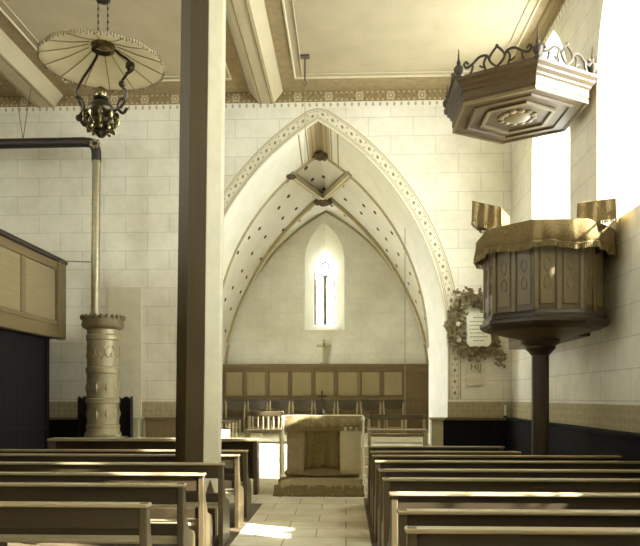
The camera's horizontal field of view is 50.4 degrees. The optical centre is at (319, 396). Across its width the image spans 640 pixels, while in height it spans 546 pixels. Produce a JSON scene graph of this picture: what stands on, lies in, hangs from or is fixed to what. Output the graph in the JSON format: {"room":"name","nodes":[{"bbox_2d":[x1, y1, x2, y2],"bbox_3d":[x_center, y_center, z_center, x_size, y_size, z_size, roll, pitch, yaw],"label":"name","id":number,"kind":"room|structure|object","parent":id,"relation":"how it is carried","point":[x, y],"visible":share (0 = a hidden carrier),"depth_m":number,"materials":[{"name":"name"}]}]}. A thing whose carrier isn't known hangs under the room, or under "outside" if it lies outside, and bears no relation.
{"room":"church","nodes":[
{"label":"church","id":0,"kind":"room"},
{"bbox_2d":[0,329,48,448],"bbox_3d":[-5.862,0.230,4.627,0.110,2.840,18.200,0,0,2],"label":"wall","id":1,"kind":"structure","parent":0,"point":[24,358],"depth_m":12.74,"materials":[{"name":"black wood"}]},
{"bbox_2d":[222,380,222,428],"bbox_3d":[-3.252,-2.350,18.338,0.500,8.000,4.600,0,0,2],"label":"wall","id":2,"kind":"structure","parent":0,"point":[222,380],"depth_m":20.39,"materials":[{"name":"paint"}]},
{"bbox_2d":[0,106,511,442],"bbox_3d":[-2.567,-2.540,15.309,14.900,8.380,1.400,0,0,2],"label":"wall","id":3,"kind":"structure","parent":0,"point":[46,193],"depth_m":14.66,"materials":[{"name":"paint"}]},
{"bbox_2d":[0,73,23,96],"bbox_3d":[-8.526,-6.518,5.120,3.670,0.044,19.380,0,0,2],"label":"trim","id":4,"kind":"structure","parent":3,"relation":"attached to","point":[7,89],"depth_m":14.41,"materials":[{"name":"brown wood"}]},
{"bbox_2d":[49,417,77,437],"bbox_3d":[-7.054,1.040,14.695,5.780,1.220,0.169,0,0,2],"label":"trim","id":5,"kind":"structure","parent":3,"relation":"attached to","point":[58,426],"depth_m":14.59,"materials":[{"name":"black wood"}]},
{"bbox_2d":[108,287,141,416],"bbox_3d":[-4.208,-0.829,14.653,0.742,3.084,0.024,0,0,2],"label":"shield","id":6,"kind":"object","parent":3,"relation":"attached to","point":[124,301],"visible":0.71,"depth_m":14.64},
{"bbox_2d":[0,0,249,95],"bbox_3d":[-3.894,-6.518,4.942,4.040,0.044,19.380,0,0,2],"label":"trim","id":7,"kind":"structure","parent":3,"relation":"attached to","point":[236,82],"depth_m":13.78,"materials":[{"name":"beige wood"}]},
{"bbox_2d":[145,417,175,437],"bbox_3d":[-3.276,1.040,14.550,0.900,1.220,0.169,0,0,2],"label":"trim","id":8,"kind":"structure","parent":3,"relation":"attached to","point":[155,427],"depth_m":14.52,"materials":[{"name":"brown wood"}]},
{"bbox_2d":[0,89,448,112],"bbox_3d":[-2.994,-6.350,14.613,14.100,0.360,0.001,0,0,2],"label":"trim","id":9,"kind":"structure","parent":3,"relation":"attached to","point":[425,97],"depth_m":14.53,"materials":[{"name":"beige paint"}]},
{"bbox_2d":[286,174,295,179],"bbox_3d":[-0.694,-5.148,15.878,0.268,0.156,0.268,0,0,-32],"label":"boss","id":10,"kind":"object","parent":3,"relation":"attached to","point":[289,176],"visible":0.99,"depth_m":15.81,"materials":[{"name":"brown stone"}]},
{"bbox_2d":[312,151,327,160],"bbox_3d":[0.006,-5.630,15.861,0.412,0.240,0.412,0,0,13],"label":"boss","id":11,"kind":"object","parent":3,"relation":"attached to","point":[320,155],"visible":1,"depth_m":15.75,"materials":[{"name":"brown stone"}]},
{"bbox_2d":[224,108,460,398],"bbox_3d":[-0.046,-3.060,14.500,6.080,6.220,0.001,0,0,2],"label":"trim","id":12,"kind":"structure","parent":3,"relation":"attached to","point":[454,366],"depth_m":14.45,"materials":[{"name":"beige paint"}]},
{"bbox_2d":[466,376,483,385],"bbox_3d":[3.278,-0.338,14.365,0.366,0.211,0.040,0,0,2],"label":"paper strip","id":13,"kind":"object","parent":3,"relation":"attached to","point":[470,381],"visible":1,"depth_m":14.35,"materials":[{"name":"beige paper"}]},
{"bbox_2d":[443,286,506,368],"bbox_3d":[3.260,-1.456,14.291,1.364,1.738,0.230,0,0,2],"label":"wreath","id":14,"kind":"object","parent":3,"relation":"attached to","point":[475,297],"visible":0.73,"depth_m":14.26,"materials":[{"name":"green plant"}]},
{"bbox_2d":[466,312,490,346],"bbox_3d":[3.317,-1.408,14.197,0.517,0.728,0.034,0,0,2],"label":"plaque","id":15,"kind":"object","parent":14,"relation":"attached to","point":[475,336],"visible":0.8,"depth_m":14.19,"materials":[{"name":"paper"}]},
{"bbox_2d":[443,417,507,450],"bbox_3d":[3.249,1.040,14.301,1.360,1.220,0.169,0,0,2],"label":"trim","id":16,"kind":"structure","parent":3,"relation":"attached to","point":[457,431],"depth_m":14.26,"materials":[{"name":"black wood"}]},
{"bbox_2d":[465,361,485,372],"bbox_3d":[3.282,-0.628,14.360,0.438,0.242,0.050,0,0,2],"label":"sign","id":17,"kind":"object","parent":3,"relation":"attached to","point":[474,367],"visible":1,"depth_m":14.34,"materials":[{"name":"paper"}]},
{"bbox_2d":[0,0,537,80],"bbox_3d":[-3.121,-6.655,4.748,15.200,0.250,19.850,0,0,2],"label":"ceiling","id":18,"kind":"structure","parent":0,"point":[339,36],"depth_m":12.02,"materials":[{"name":"paint"}]},
{"bbox_2d":[0,28,62,107],"bbox_3d":[-6.304,-6.394,4.984,0.780,0.272,19.480,0,0,2],"label":"beam","id":19,"kind":"structure","parent":18,"relation":"attached to","point":[16,67],"depth_m":13.43,"materials":[{"name":"beige wood"}]},
{"bbox_2d":[37,0,165,137],"bbox_3d":[-1.358,-4.075,4.255,0.765,4.908,0.772,0,0,2],"label":"oil lamp","id":20,"kind":"object","parent":18,"relation":"hanging from","point":[103,60],"visible":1,"depth_m":4.25,"materials":[{"name":"beige metal"}]},
{"bbox_2d":[226,0,282,103],"bbox_3d":[-1.518,-6.394,4.801,0.720,0.272,19.480,0,0,2],"label":"beam","id":21,"kind":"structure","parent":18,"relation":"attached to","point":[248,22],"depth_m":12.32,"materials":[{"name":"beige wood"}]},
{"bbox_2d":[300,54,309,85],"bbox_3d":[-0.287,-5.486,13.021,0.180,2.088,0.140,0,0,2],"label":"ceiling hook","id":22,"kind":"object","parent":18,"relation":"hanging from","point":[302,56],"visible":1,"depth_m":13.01,"materials":[{"name":"metal"}]},
{"bbox_2d":[226,476,371,545],"bbox_3d":[-2.988,1.800,8.220,15.200,0.300,26.800,0,0,2],"label":"floor","id":23,"kind":"structure","parent":0,"point":[280,520],"depth_m":9.09,"materials":[{"name":"beige tile"}]},
{"bbox_2d":[80,313,128,437],"bbox_3d":[-4.397,0.000,13.778,0.897,3.301,0.897,0,0,2],"label":"stove","id":24,"kind":"object","parent":23,"relation":"on","point":[102,387],"visible":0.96,"depth_m":13.50,"materials":[{"name":"ceramic"}]},
{"bbox_2d":[0,88,101,314],"bbox_3d":[-7.296,-3.956,13.863,5.760,4.651,0.253,0,0,2],"label":"stovepipe","id":25,"kind":"object","parent":24,"relation":"attached to","point":[62,142],"visible":0.96,"depth_m":13.73,"materials":[{"name":"metal"}]},
{"bbox_2d":[78,396,132,437],"bbox_3d":[-4.385,0.819,14.077,1.119,1.661,0.465,0,0,2],"label":"fire screen","id":26,"kind":"object","parent":23,"relation":"on","point":[126,404],"visible":0.29,"depth_m":14.11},
{"bbox_2d":[7,503,261,545],"bbox_3d":[-3.212,1.643,6.828,4.360,0.015,7.400,0,0,2],"label":"boards","id":27,"kind":"object","parent":23,"relation":"on","point":[234,532],"visible":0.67,"depth_m":7.59,"materials":[{"name":"brown wood"}]},
{"bbox_2d":[0,501,151,545],"bbox_3d":[-3.261,1.183,4.872,4.230,0.935,0.460,0,0,2],"label":"pew","id":28,"kind":"object","parent":27,"relation":"on","point":[13,514],"visible":1,"depth_m":4.61,"materials":[{"name":"brown wood"}]},
{"bbox_2d":[0,482,194,545],"bbox_3d":[-3.222,1.183,5.901,4.230,0.935,0.460,0,0,2],"label":"pew","id":29,"kind":"object","parent":27,"relation":"on","point":[179,533],"visible":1,"depth_m":5.66,"materials":[{"name":"brown wood"}]},
{"bbox_2d":[0,472,212,545],"bbox_3d":[-3.192,1.183,6.695,4.230,0.935,0.460,0,0,2],"label":"pew","id":30,"kind":"object","parent":27,"relation":"on","point":[200,517],"visible":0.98,"depth_m":6.44,"materials":[{"name":"brown wood"}]},
{"bbox_2d":[0,462,229,545],"bbox_3d":[-3.153,1.183,7.699,4.230,0.935,0.460,0,0,2],"label":"pew","id":31,"kind":"object","parent":27,"relation":"on","point":[219,501],"visible":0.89,"depth_m":7.46,"materials":[{"name":"brown wood"}]},
{"bbox_2d":[0,453,243,527],"bbox_3d":[-3.112,1.183,8.777,4.230,0.935,0.460,0,0,2],"label":"pew","id":32,"kind":"object","parent":27,"relation":"on","point":[234,487],"visible":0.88,"depth_m":8.55,"materials":[{"name":"brown wood"}]},
{"bbox_2d":[0,449,250,517],"bbox_3d":[-3.085,1.183,9.486,4.230,0.935,0.460,0,0,2],"label":"pew","id":33,"kind":"object","parent":27,"relation":"on","point":[243,458],"visible":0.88,"depth_m":9.26,"materials":[{"name":"brown wood"}]},
{"bbox_2d":[175,0,225,537],"bbox_3d":[-1.422,-2.310,8.149,0.597,7.920,0.514,0,0,2],"label":"timber post","id":34,"kind":"object","parent":27,"relation":"on","point":[203,22],"visible":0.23,"depth_m":7.93,"materials":[{"name":"paint"}]},
{"bbox_2d":[133,417,143,437],"bbox_3d":[-3.949,1.038,14.501,0.320,1.225,0.318,0,0,2],"label":"pier","id":35,"kind":"object","parent":23,"relation":"on","point":[137,421],"visible":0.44,"depth_m":14.38,"materials":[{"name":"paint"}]},
{"bbox_2d":[47,437,258,494],"bbox_3d":[-2.846,1.177,11.663,3.589,0.945,0.320,0,0,2],"label":"desk","id":36,"kind":"object","parent":23,"relation":"on","point":[250,444],"visible":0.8,"depth_m":11.65,"materials":[{"name":"brown wood"}]},
{"bbox_2d":[221,429,229,437],"bbox_3d":[-1.630,0.630,11.613,0.180,0.150,0.071,0,0,2],"label":"book","id":37,"kind":"object","parent":36,"relation":"on","point":[225,433],"visible":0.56,"depth_m":11.59,"materials":[{"name":"white paper"}]},
{"bbox_2d":[245,411,283,477],"bbox_3d":[-1.119,0.970,13.748,0.740,1.360,0.430,0,0,2],"label":"bench","id":38,"kind":"object","parent":23,"relation":"on","point":[249,430],"visible":0.7,"depth_m":13.90,"materials":[{"name":"brown wood"}]},
{"bbox_2d":[259,465,367,475],"bbox_3d":[-0.059,1.555,15.203,4.920,0.190,2.020,0,0,2],"label":"step","id":39,"kind":"structure","parent":23,"relation":"on","point":[264,470],"depth_m":14.23,"materials":[{"name":"stone"}]},
{"bbox_2d":[259,455,367,465],"bbox_3d":[-0.054,1.361,15.338,4.920,0.192,1.750,0,0,2],"label":"step","id":40,"kind":"structure","parent":39,"relation":"on","point":[263,459],"depth_m":14.50,"materials":[{"name":"stone"}]},
{"bbox_2d":[259,442,422,455],"bbox_3d":[-0.049,1.167,15.473,4.920,0.195,1.480,0,0,2],"label":"step","id":41,"kind":"structure","parent":40,"relation":"on","point":[267,448],"depth_m":14.78,"materials":[{"name":"stone"}]},
{"bbox_2d":[364,498,377,545],"bbox_3d":[2.144,1.643,6.673,3.205,0.015,8.500,0,0,2],"label":"boards","id":42,"kind":"object","parent":23,"relation":"on","point":[371,530],"visible":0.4,"depth_m":8.72,"materials":[{"name":"brown wood"}]},
{"bbox_2d":[368,446,504,507],"bbox_3d":[1.706,1.183,10.144,1.985,0.935,0.460,0,0,2],"label":"pew","id":43,"kind":"object","parent":42,"relation":"on","point":[375,448],"visible":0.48,"depth_m":9.94,"materials":[{"name":"brown wood"}]},
{"bbox_2d":[370,450,520,519],"bbox_3d":[1.671,1.183,9.220,1.985,0.935,0.460,0,0,2],"label":"pew","id":44,"kind":"object","parent":42,"relation":"on","point":[372,452],"visible":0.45,"depth_m":9.02,"materials":[{"name":"brown wood"}]},
{"bbox_2d":[372,454,621,528],"bbox_3d":[2.172,1.183,8.575,3.035,0.935,0.460,0,0,2],"label":"pew","id":45,"kind":"object","parent":42,"relation":"on","point":[375,456],"visible":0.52,"depth_m":8.37,"materials":[{"name":"brown wood"}]},
{"bbox_2d":[374,460,639,541],"bbox_3d":[2.144,1.183,7.844,3.035,0.935,0.460,0,0,2],"label":"pew","id":46,"kind":"object","parent":42,"relation":"on","point":[411,464],"visible":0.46,"depth_m":7.65,"materials":[{"name":"brown wood"}]},
{"bbox_2d":[378,468,639,545],"bbox_3d":[2.109,1.183,6.934,3.035,0.935,0.460,0,0,2],"label":"pew","id":47,"kind":"object","parent":42,"relation":"on","point":[383,472],"visible":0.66,"depth_m":6.75,"materials":[{"name":"brown wood"}]},
{"bbox_2d":[381,477,639,545],"bbox_3d":[2.080,1.183,6.179,3.035,0.935,0.460,0,0,2],"label":"pew","id":48,"kind":"object","parent":42,"relation":"on","point":[413,484],"visible":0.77,"depth_m":5.99,"materials":[{"name":"brown wood"}]},
{"bbox_2d":[387,491,639,545],"bbox_3d":[2.045,1.183,5.262,3.035,0.935,0.460,0,0,2],"label":"pew","id":49,"kind":"object","parent":42,"relation":"on","point":[398,499],"visible":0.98,"depth_m":5.08,"materials":[{"name":"brown wood"}]},
{"bbox_2d":[396,508,639,545],"bbox_3d":[2.015,1.183,4.469,3.035,0.935,0.460,0,0,2],"label":"pew","id":50,"kind":"object","parent":42,"relation":"on","point":[406,516],"visible":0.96,"depth_m":4.30,"materials":[{"name":"brown wood"}]},
{"bbox_2d":[404,526,639,545],"bbox_3d":[1.992,1.183,3.874,3.035,0.935,0.460,0,0,2],"label":"pew","id":51,"kind":"object","parent":42,"relation":"on","point":[415,535],"visible":1,"depth_m":3.71,"materials":[{"name":"brown wood"}]},
{"bbox_2d":[480,240,609,454],"bbox_3d":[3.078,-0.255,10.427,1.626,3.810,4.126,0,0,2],"label":"pulpit","id":52,"kind":"object","parent":42,"relation":"on","point":[540,298],"visible":0.9,"depth_m":8.62,"materials":[{"name":"brown wood"}]},
{"bbox_2d":[471,201,509,233],"bbox_3d":[2.325,-2.221,9.238,0.425,0.822,0.531,0,0,27],"label":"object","id":53,"kind":"object","parent":52,"relation":"on","point":[484,216],"visible":0.62,"depth_m":9.04,"materials":[{"name":"metal"}]},
{"bbox_2d":[473,219,615,268],"bbox_3d":[2.981,-1.999,9.143,1.734,0.377,1.756,0,0,2],"label":"cloth","id":54,"kind":"object","parent":52,"relation":"on","point":[575,232],"visible":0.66,"depth_m":8.39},
{"bbox_2d":[577,197,619,254],"bbox_3d":[3.522,-2.181,8.612,0.489,0.742,0.468,0,0,27],"label":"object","id":55,"kind":"object","parent":52,"relation":"on","point":[607,210],"visible":0.65,"depth_m":8.42,"materials":[{"name":"metal"}]},
{"bbox_2d":[367,415,427,468],"bbox_3d":[1.515,1.000,13.347,1.156,1.300,0.430,0,0,2],"label":"bench","id":56,"kind":"object","parent":23,"relation":"on","point":[424,430],"visible":0.81,"depth_m":13.50,"materials":[{"name":"brown wood"}]},
{"bbox_2d":[428,417,444,445],"bbox_3d":[2.446,1.038,14.256,0.320,1.225,0.318,0,0,2],"label":"pier","id":57,"kind":"object","parent":23,"relation":"on","point":[436,423],"visible":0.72,"depth_m":14.14,"materials":[{"name":"paint"}]},
{"bbox_2d":[222,160,428,379],"bbox_3d":[0.095,-3.141,18.190,6.200,5.281,4.640,0,0,2],"label":"vault","id":58,"kind":"object","parent":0,"point":[291,199],"visible":0.45,"depth_m":18.44,"materials":[{"name":"paint"}]},
{"bbox_2d":[227,201,315,344],"bbox_3d":[-1.296,-3.622,19.819,3.428,4.111,0.396,0,0,29],"label":"rib","id":59,"kind":"object","parent":58,"relation":"attached to","point":[311,205],"visible":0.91,"depth_m":20.04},
{"bbox_2d":[291,171,322,199],"bbox_3d":[-0.316,-5.379,17.375,0.200,0.530,3.200,0,0,15],"label":"rib","id":60,"kind":"object","parent":58,"relation":"attached to","point":[300,181],"visible":0.81,"depth_m":17.17,"materials":[{"name":"beige stone"}]},
{"bbox_2d":[314,198,331,206],"bbox_3d":[0.083,-5.434,18.911,0.494,0.288,0.494,0,0,13],"label":"boss","id":61,"kind":"object","parent":58,"relation":"attached to","point":[322,203],"visible":0.83,"depth_m":18.81,"materials":[{"name":"brown stone"}]},
{"bbox_2d":[223,158,428,347],"bbox_3d":[0.009,-3.447,15.931,5.130,4.596,0.090,0,0,2],"label":"rib","id":62,"kind":"object","parent":58,"relation":"attached to","point":[312,159],"visible":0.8,"depth_m":15.87,"materials":[{"name":"beige stone"}]},
{"bbox_2d":[225,210,427,363],"bbox_3d":[0.182,-3.047,20.478,6.177,5.156,0.070,0,0,2],"label":"rib","id":63,"kind":"object","parent":58,"relation":"attached to","point":[326,211],"visible":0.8,"depth_m":20.46,"materials":[{"name":"beige stone"}]},
{"bbox_2d":[323,170,353,199],"bbox_3d":[0.404,-5.379,17.347,0.200,0.530,3.220,0,0,-12],"label":"rib","id":64,"kind":"object","parent":58,"relation":"attached to","point":[344,178],"visible":0.9,"depth_m":16.96,"materials":[{"name":"beige stone"}]},
{"bbox_2d":[330,197,425,343],"bbox_3d":[1.570,-3.624,19.711,3.495,4.116,0.398,0,0,-24],"label":"rib","id":65,"kind":"object","parent":58,"relation":"attached to","point":[337,205],"visible":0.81,"depth_m":19.90,"materials":[{"name":"beige stone"}]},
{"bbox_2d":[225,213,428,363],"bbox_3d":[0.198,-2.650,20.883,6.800,8.600,0.750,0,0,2],"label":"wall","id":66,"kind":"structure","parent":0,"point":[379,322],"depth_m":20.53,"materials":[{"name":"paint"}]},
{"bbox_2d":[304,252,344,332],"bbox_3d":[0.148,-3.226,20.828,1.240,2.592,0.736,0,0,2],"label":"window","id":67,"kind":"structure","parent":66,"relation":"in","point":[325,270],"depth_m":21.16,"materials":[{"name":"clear glass"}]},
{"bbox_2d":[223,364,428,432],"bbox_3d":[0.166,0.043,20.368,6.205,2.053,0.279,0,0,2],"label":"panelling","id":68,"kind":"object","parent":66,"relation":"attached to","point":[409,383],"visible":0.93,"depth_m":20.28,"materials":[{"name":"brown wood"}]},
{"bbox_2d":[317,339,330,363],"bbox_3d":[0.122,-1.353,20.370,0.440,0.740,0.240,0,0,2],"label":"crucifix","id":69,"kind":"object","parent":68,"relation":"on","point":[323,345],"visible":0.99,"depth_m":20.32,"materials":[{"name":"wood"}]},
{"bbox_2d":[231,433,429,445],"bbox_3d":[0.093,1.210,18.135,6.200,0.280,4.850,0,0,2],"label":"floor","id":70,"kind":"structure","parent":0,"point":[268,437],"depth_m":17.53,"materials":[{"name":"stone"}]},
{"bbox_2d":[222,421,230,437],"bbox_3d":[-2.428,0.576,16.495,0.545,0.992,0.630,0,0,-6],"label":"chair","id":71,"kind":"object","parent":70,"relation":"on","point":[229,422],"visible":0.15,"depth_m":16.32,"materials":[{"name":"brown wood"}]},
{"bbox_2d":[221,415,237,437],"bbox_3d":[-2.418,0.576,17.696,0.545,0.992,0.630,0,0,-6],"label":"chair","id":72,"kind":"object","parent":70,"relation":"on","point":[222,415],"visible":0.29,"depth_m":17.50,"materials":[{"name":"brown wood"}]},
{"bbox_2d":[227,420,233,437],"bbox_3d":[-2.426,0.576,17.096,0.545,0.992,0.630,0,0,-6],"label":"chair","id":73,"kind":"object","parent":70,"relation":"on","point":[232,421],"visible":0.16,"depth_m":16.91,"materials":[{"name":"brown wood"}]},
{"bbox_2d":[223,400,245,434],"bbox_3d":[-2.439,0.576,19.370,0.630,0.992,0.545,0,0,2],"label":"chair","id":74,"kind":"object","parent":70,"relation":"on","point":[230,404],"visible":0.92,"depth_m":19.58,"materials":[{"name":"brown wood"}]},
{"bbox_2d":[246,400,268,434],"bbox_3d":[-1.798,0.576,19.345,0.630,0.992,0.545,0,0,2],"label":"chair","id":75,"kind":"object","parent":70,"relation":"on","point":[253,404],"visible":0.7,"depth_m":19.57,"materials":[{"name":"brown wood"}]},
{"bbox_2d":[269,400,290,434],"bbox_3d":[-1.159,0.576,19.321,0.630,0.992,0.545,0,0,2],"label":"chair","id":76,"kind":"object","parent":70,"relation":"on","point":[275,404],"visible":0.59,"depth_m":19.54,"materials":[{"name":"brown wood"}]},
{"bbox_2d":[292,400,313,413],"bbox_3d":[-0.507,0.576,19.296,0.630,0.992,0.545,0,0,2],"label":"chair","id":77,"kind":"object","parent":70,"relation":"on","point":[297,404],"visible":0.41,"depth_m":19.52,"materials":[{"name":"brown wood"}]},
{"bbox_2d":[314,400,335,413],"bbox_3d":[0.130,0.576,19.272,0.630,0.992,0.545,0,0,2],"label":"chair","id":78,"kind":"object","parent":70,"relation":"on","point":[327,404],"visible":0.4,"depth_m":19.50,"materials":[{"name":"brown wood"}]},
{"bbox_2d":[336,400,358,413],"bbox_3d":[0.778,0.576,19.247,0.630,0.992,0.545,0,0,2],"label":"chair","id":79,"kind":"object","parent":70,"relation":"on","point":[342,404],"visible":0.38,"depth_m":19.47,"materials":[{"name":"brown wood"}]},
{"bbox_2d":[360,400,381,434],"bbox_3d":[1.439,0.576,19.221,0.630,0.992,0.545,0,0,2],"label":"chair","id":80,"kind":"object","parent":70,"relation":"on","point":[365,404],"visible":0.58,"depth_m":19.44,"materials":[{"name":"brown wood"}]},
{"bbox_2d":[382,400,404,433],"bbox_3d":[2.085,0.576,19.197,0.630,0.992,0.545,0,0,2],"label":"chair","id":81,"kind":"object","parent":70,"relation":"on","point":[388,404],"visible":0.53,"depth_m":19.41,"materials":[{"name":"brown wood"}]},
{"bbox_2d":[512,0,639,432],"bbox_3d":[4.080,-2.540,4.647,0.800,8.380,19.600,0,0,2],"label":"wall","id":82,"kind":"structure","parent":0,"point":[594,379],"depth_m":9.47,"materials":[{"name":"paint"}]},
{"bbox_2d":[264,0,548,91],"bbox_3d":[1.252,-6.518,4.746,4.820,0.044,19.380,0,0,2],"label":"trim","id":83,"kind":"structure","parent":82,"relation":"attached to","point":[276,12],"depth_m":13.80,"materials":[{"name":"beige wood"}]},
{"bbox_2d":[443,27,598,143],"bbox_3d":[2.880,-4.442,9.957,2.005,0.785,2.293,0,0,2],"label":"sounding board","id":84,"kind":"object","parent":82,"relation":"attached to","point":[537,96],"visible":1,"depth_m":9.39,"materials":[{"name":"brown wood"}]},
{"bbox_2d":[519,0,563,59],"bbox_3d":[3.598,-6.430,4.601,0.160,0.170,19.470,0,0,2],"label":"trim","id":85,"kind":"structure","parent":82,"relation":"attached to","point":[553,6],"depth_m":11.66,"materials":[{"name":"beige wood"}]},
{"bbox_2d":[533,0,569,56],"bbox_3d":[3.667,-6.350,4.613,0.001,0.360,19.500,0,0,2],"label":"trim","id":86,"kind":"structure","parent":82,"relation":"attached to","point":[565,3],"depth_m":11.33,"materials":[{"name":"beige wood"}]},
{"bbox_2d":[506,418,639,460],"bbox_3d":[3.596,1.040,4.556,0.159,1.220,19.380,0,0,2],"label":"trim","id":87,"kind":"structure","parent":82,"relation":"attached to","point":[564,439],"depth_m":9.94,"materials":[{"name":"black wood"}]},
{"bbox_3d":[-10.759,-2.540,5.215,0.700,8.380,19.600,0,0,2],"label":"wall","id":88,"kind":"structure","parent":0,"visible":0},
{"bbox_2d":[0,229,67,339],"bbox_3d":[-8.013,-2.015,4.915,4.770,1.650,18.810,0,0,2],"label":"gallery","id":89,"kind":"object","parent":88,"relation":"attached to","point":[32,278],"visible":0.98,"depth_m":12.69,"materials":[{"name":"brown wood"}]},
{"bbox_3d":[0.036,1.520,12.258,1.425,0.260,1.600,0,0,2],"label":"platform","id":90,"kind":"object","parent":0,"visible":0},
{"bbox_2d":[273,472,364,496],"bbox_3d":[0.006,1.505,11.851,1.534,0.298,1.238,0,0,2],"label":"rug","id":91,"kind":"object","parent":90,"relation":"on","point":[337,486],"visible":0.94,"depth_m":11.37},
{"bbox_2d":[281,415,285,476],"bbox_3d":[-0.615,0.826,11.462,0.100,1.037,0.100,0,0,2],"label":"pole","id":92,"kind":"object","parent":91,"relation":"on","point":[282,417],"visible":1,"depth_m":11.45,"materials":[{"name":"white paint"}]},
{"bbox_2d":[289,428,359,475],"bbox_3d":[0.082,0.842,11.956,1.275,1.013,0.800,0,0,2],"label":"altar","id":93,"kind":"object","parent":91,"relation":"on","point":[321,471],"visible":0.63,"depth_m":11.61,"materials":[{"name":"brown stone"}]},
{"bbox_2d":[287,431,303,474],"bbox_3d":[-0.414,0.920,11.575,0.299,0.817,0.031,0,0,2],"label":"cloth","id":94,"kind":"object","parent":93,"relation":"hanging from","point":[295,439],"visible":1,"depth_m":11.58,"materials":[{"name":"beige fabric"}]},
{"bbox_2d":[284,414,361,430],"bbox_3d":[0.082,0.445,11.925,1.338,0.267,0.900,0,0,2],"label":"altar cloth","id":95,"kind":"object","parent":93,"relation":"on","point":[293,422],"visible":0.99,"depth_m":11.51,"materials":[{"name":"white fabric"}]},
{"bbox_2d":[304,428,339,469],"bbox_3d":[0.041,0.858,11.526,0.631,0.764,0.062,0,0,2],"label":"antependium","id":96,"kind":"object","parent":95,"relation":"hanging from","point":[322,450],"visible":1,"depth_m":11.53,"materials":[{"name":"fabric"}]},
{"bbox_2d":[317,391,326,414],"bbox_3d":[0.035,0.102,11.957,0.149,0.417,0.149,0,0,40],"label":"crucifix","id":97,"kind":"object","parent":95,"relation":"on","point":[321,412],"visible":1,"depth_m":11.93,"materials":[{"name":"brown wood"}]},
{"bbox_2d":[340,427,360,473],"bbox_3d":[0.514,0.904,11.473,0.356,0.793,0.031,0,0,2],"label":"cloth","id":98,"kind":"object","parent":95,"relation":"hanging from","point":[350,441],"visible":1,"depth_m":11.47,"materials":[{"name":"fabric"}]},
{"bbox_2d":[361,415,365,477],"bbox_3d":[0.730,0.826,11.410,0.100,1.039,0.100,0,0,2],"label":"pole","id":99,"kind":"object","parent":91,"relation":"on","point":[363,475],"visible":1,"depth_m":11.40,"materials":[{"name":"white paint"}]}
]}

